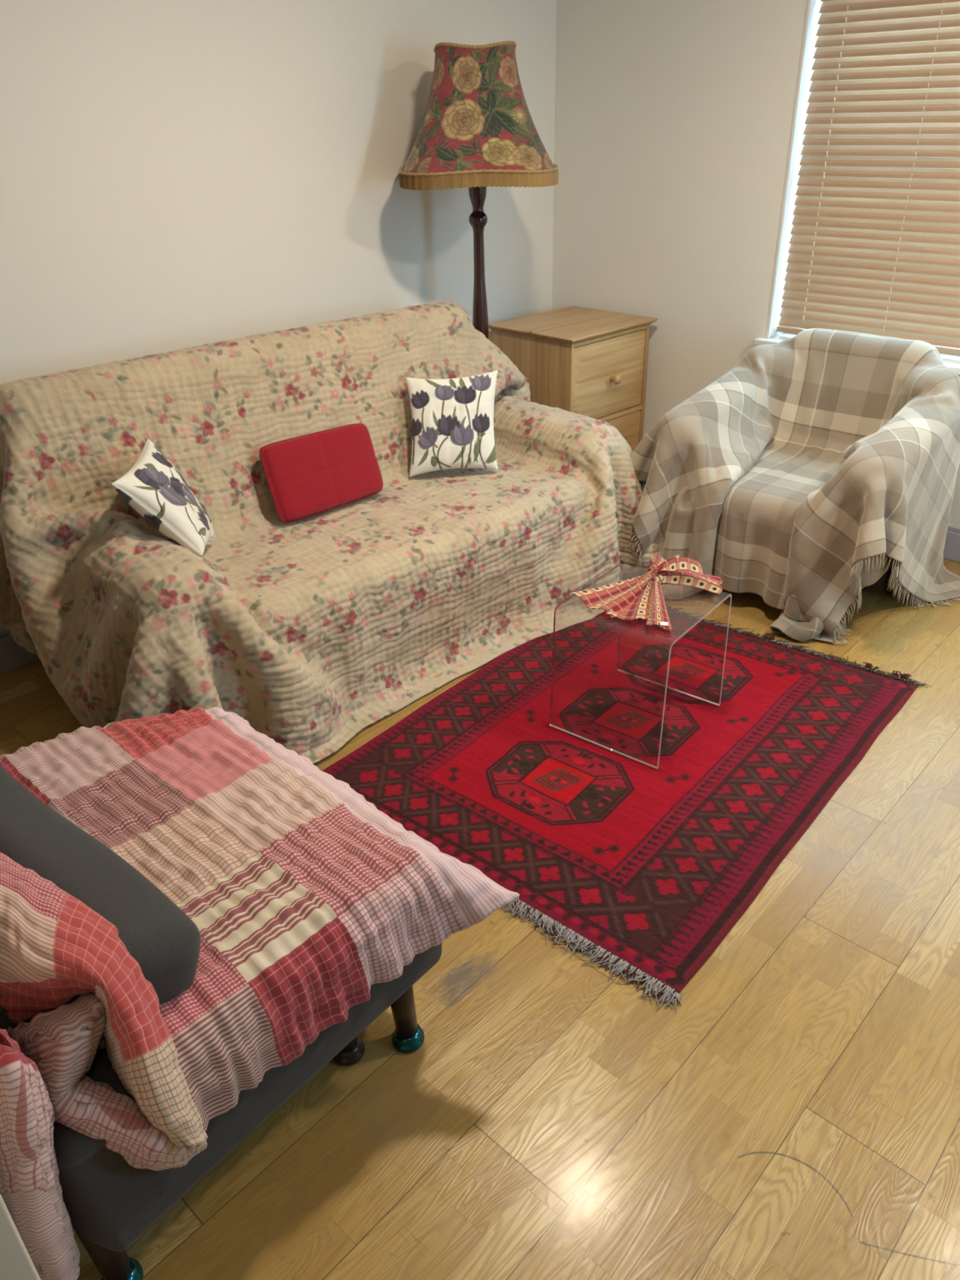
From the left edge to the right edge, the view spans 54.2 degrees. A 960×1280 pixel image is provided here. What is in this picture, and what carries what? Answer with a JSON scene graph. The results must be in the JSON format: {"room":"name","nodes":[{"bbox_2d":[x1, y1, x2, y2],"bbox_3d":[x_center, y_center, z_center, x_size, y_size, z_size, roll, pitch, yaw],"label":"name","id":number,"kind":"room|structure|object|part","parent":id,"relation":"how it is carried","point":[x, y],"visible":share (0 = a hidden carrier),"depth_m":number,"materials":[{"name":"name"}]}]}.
{"room":"living room","nodes":[
{"label":"living room","id":0,"kind":"room"},
{"bbox_2d":[0,0,556,633],"bbox_3d":[-1.182,-1.272,3.018,0.120,2.500,4.870,23,38,37],"label":"wall","id":1,"kind":"structure","parent":0,"point":[175,175],"depth_m":3.17,"materials":[{"name":"beige paint"}]},
{"bbox_2d":[0,630,39,675],"bbox_3d":[-1.156,-0.192,3.510,0.018,0.135,4.520,23,38,37],"label":"baseboard","id":2,"kind":"structure","parent":1,"relation":"attached to","point":[12,656],"depth_m":3.13,"materials":[{"name":"grey"}]},
{"bbox_2d":[0,558,959,1279],"bbox_3d":[0.427,0.579,2.271,4.520,0.060,4.720,23,38,37],"label":"floor","id":3,"kind":"structure","parent":0,"point":[796,1116],"depth_m":1.74,"materials":[{"name":"brown wood"}]},
{"bbox_2d":[0,1194,40,1279],"bbox_3d":[-0.738,0.180,0.906,0.805,2.012,0.092,23,38,37],"label":"door","id":4,"kind":"structure","parent":3,"relation":"on","point":[15,1262],"depth_m":0.83,"materials":[{"name":"beige paint"}]},
{"bbox_2d":[0,942,442,1279],"bbox_3d":[-0.596,0.489,1.731,0.825,0.673,0.786,23,38,37],"label":"sofa","id":5,"kind":"object","parent":3,"relation":"on","point":[109,1202],"visible":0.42,"depth_m":1.44,"materials":[{"name":"black fabric"}]},
{"bbox_3d":[-0.887,0.425,1.494,0.600,0.315,0.138,23,38,37],"label":"backrest","id":6,"kind":"part","parent":5,"relation":"part of","materials":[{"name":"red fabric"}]},
{"bbox_3d":[-0.602,0.905,1.450,0.125,0.198,0.052,23,38,37],"label":"leg","id":7,"kind":"part","parent":5,"relation":"part of","materials":[{"name":"black"}]},
{"bbox_2d":[0,706,519,1279],"bbox_3d":[-0.623,0.449,1.753,1.102,0.563,0.942,23,38,37],"label":"patchwork quilt","id":8,"kind":"object","parent":5,"relation":"on","point":[302,895],"visible":0.93,"depth_m":1.54,"materials":[{"name":"fabric"}]},
{"bbox_2d":[0,764,200,1004],"bbox_3d":[-0.809,0.356,1.640,0.926,0.167,0.184,22,37,36],"label":"bolster cushion","id":9,"kind":"object","parent":8,"relation":"on","point":[164,941],"visible":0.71,"depth_m":1.46,"materials":[{"name":"grey fabric"}]},
{"bbox_3d":[-0.269,0.710,1.784,0.059,0.181,0.052,23,38,37],"label":"leg","id":10,"kind":"part","parent":5,"relation":"part of","materials":[{"name":"black"}]},
{"bbox_3d":[-0.153,0.694,1.806,0.059,0.181,0.052,23,38,37],"label":"leg","id":11,"kind":"part","parent":5,"relation":"part of","materials":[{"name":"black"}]},
{"bbox_2d":[0,300,661,764],"bbox_3d":[-0.402,-0.482,3.129,1.306,0.982,2.366,23,38,37],"label":"throw","id":12,"kind":"object","parent":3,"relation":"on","point":[313,631],"visible":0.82,"depth_m":2.86,"materials":[{"name":"fabric"}]},
{"bbox_2d":[111,439,214,555],"bbox_3d":[-0.869,-0.362,2.635,0.191,0.322,0.332,-4,30,-4],"label":"cushion","id":13,"kind":"object","parent":12,"relation":"on","point":[153,487],"visible":1,"depth_m":2.55,"materials":[{"name":"fabric"}]},
{"bbox_2d":[259,422,383,523],"bbox_3d":[-0.511,-0.565,3.108,0.157,0.236,0.455,23,38,37],"label":"cushion","id":14,"kind":"object","parent":12,"relation":"on","point":[314,473],"visible":1,"depth_m":3.07,"materials":[{"name":"fabric"}]},
{"bbox_2d":[405,369,497,476],"bbox_3d":[-0.095,-0.775,3.359,0.350,0.328,0.172,-5,30,-7],"label":"cushion","id":15,"kind":"object","parent":12,"relation":"on","point":[452,420],"visible":1,"depth_m":3.32,"materials":[{"name":"fabric"}]},
{"bbox_2d":[399,40,558,338],"bbox_3d":[0.001,-1.329,3.772,0.584,1.806,0.647,-2,29,-2],"label":"floor lamp","id":16,"kind":"object","parent":3,"relation":"on","point":[477,131],"visible":0.94,"depth_m":3.26,"materials":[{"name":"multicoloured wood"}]},
{"bbox_3d":[-0.015,-1.937,3.429,0.570,0.400,0.632,-3,29,-2],"label":"lamp shade","id":17,"kind":"part","parent":16,"relation":"part of","materials":[{"name":"fabric"}]},
{"bbox_2d":[488,305,657,451],"bbox_3d":[0.431,-1.073,4.345,0.581,0.777,0.528,-27,38,-37],"label":"dresser","id":18,"kind":"object","parent":3,"relation":"on","point":[590,362],"visible":0.5,"depth_m":4.09,"materials":[{"name":"brown wood"}]},
{"bbox_3d":[0.570,-1.156,4.130,0.488,0.335,0.026,-27,38,-37],"label":"drawer","id":19,"kind":"part","parent":18,"relation":"part of","materials":[{"name":"brown wood"}]},
{"bbox_3d":[0.559,-1.315,4.048,0.494,0.016,0.030,-27,38,-37],"label":"rail","id":20,"kind":"part","parent":18,"relation":"part of","materials":[{"name":"brown wood"}]},
{"bbox_3d":[0.596,-1.143,4.107,0.043,0.043,0.046,-27,38,-37],"label":"knob","id":21,"kind":"part","parent":18,"relation":"part of","materials":[{"name":"brown wood"}]},
{"bbox_3d":[0.567,-1.001,4.226,0.494,0.020,0.030,-27,38,-37],"label":"rail","id":22,"kind":"part","parent":18,"relation":"part of","materials":[{"name":"brown wood"}]},
{"bbox_3d":[0.578,-0.840,4.308,0.488,0.334,0.026,-27,38,-37],"label":"drawer","id":23,"kind":"part","parent":18,"relation":"part of","materials":[{"name":"brown wood"}]},
{"bbox_2d":[321,604,932,1011],"bbox_3d":[0.442,0.262,2.750,1.224,0.019,1.620,21,37,34],"label":"rug","id":24,"kind":"object","parent":3,"relation":"on","point":[650,869],"visible":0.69,"depth_m":2.58,"materials":[{"name":"fabric"}]},
{"bbox_2d":[549,563,732,768],"bbox_3d":[0.464,0.056,2.716,0.356,0.389,0.396,20,36,33],"label":"side table","id":25,"kind":"object","parent":24,"relation":"on","point":[619,564],"visible":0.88,"depth_m":2.69,"materials":[{"name":"clear plastic"}]},
{"bbox_2d":[567,553,722,631],"bbox_3d":[0.486,-0.162,2.630,0.328,0.059,0.426,23,38,37],"label":"cloth","id":26,"kind":"object","parent":25,"relation":"on","point":[641,597],"visible":1,"depth_m":2.62,"materials":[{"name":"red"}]},
{"bbox_2d":[840,554,893,622],"bbox_3d":[1.212,-0.628,3.469,0.856,0.830,0.801,23,38,37],"label":"armchair","id":27,"kind":"object","parent":3,"relation":"on","point":[873,577],"visible":0.13,"depth_m":3.12,"materials":[{"name":"beige fabric"}]},
{"bbox_2d":[629,328,959,644],"bbox_3d":[1.175,-0.614,3.425,1.316,0.846,1.106,23,38,37],"label":"plaid blanket","id":28,"kind":"object","parent":27,"relation":"on","point":[821,453],"visible":0.94,"depth_m":3.32,"materials":[{"name":"beige fabric"}]},
{"bbox_3d":[1.437,-0.516,3.220,0.156,0.549,0.707,23,38,37],"label":"armrest","id":29,"kind":"part","parent":27,"relation":"part of","materials":[{"name":"beige fabric"}]},
{"bbox_2d":[551,0,959,527],"bbox_3d":[2.015,-1.428,3.151,4.320,2.500,0.250,23,38,37],"label":"wall","id":30,"kind":"structure","parent":0,"point":[673,118],"depth_m":3.94,"materials":[{"name":"beige paint"}]},
{"bbox_2d":[753,0,959,375],"bbox_3d":[1.792,-1.649,3.177,1.590,1.435,0.235,23,38,37],"label":"window","id":31,"kind":"structure","parent":30,"relation":"in","point":[952,362],"depth_m":3.61,"materials":[{"name":"white paint"}]},
{"bbox_3d":[1.794,-1.029,3.510,1.590,0.028,0.195,23,38,37],"label":"sill","id":32,"kind":"part","parent":31,"relation":"part of","materials":[{"name":"white paint"}]},
{"bbox_2d":[776,0,959,355],"bbox_3d":[1.781,-1.663,3.153,1.475,1.379,0.060,23,38,37],"label":"blind","id":33,"kind":"object","parent":31,"relation":"attached to","point":[874,249],"visible":1,"depth_m":3.45,"materials":[{"name":"brown wood"}]},
{"bbox_3d":[1.316,-1.851,3.530,0.003,1.305,0.038,23,38,37],"label":"ladder cord","id":34,"kind":"part","parent":33,"relation":"part of","materials":[{"name":"beige plastic"}]},
{"bbox_3d":[1.796,-1.072,3.486,1.475,0.022,0.056,23,38,37],"label":"rail","id":35,"kind":"part","parent":33,"relation":"part of","materials":[{"name":"brown wood"}]},
{"bbox_3d":[1.559,-1.746,3.333,0.002,1.305,0.038,23,38,37],"label":"ladder cord","id":36,"kind":"part","parent":33,"relation":"part of","materials":[{"name":"beige plastic"}]},
{"bbox_2d":[943,524,959,562],"bbox_3d":[1.957,-0.345,3.641,4.300,0.135,0.020,23,38,37],"label":"baseboard","id":37,"kind":"structure","parent":30,"relation":"attached to","point":[952,545],"depth_m":3.70,"materials":[{"name":"grey"}]}
]}

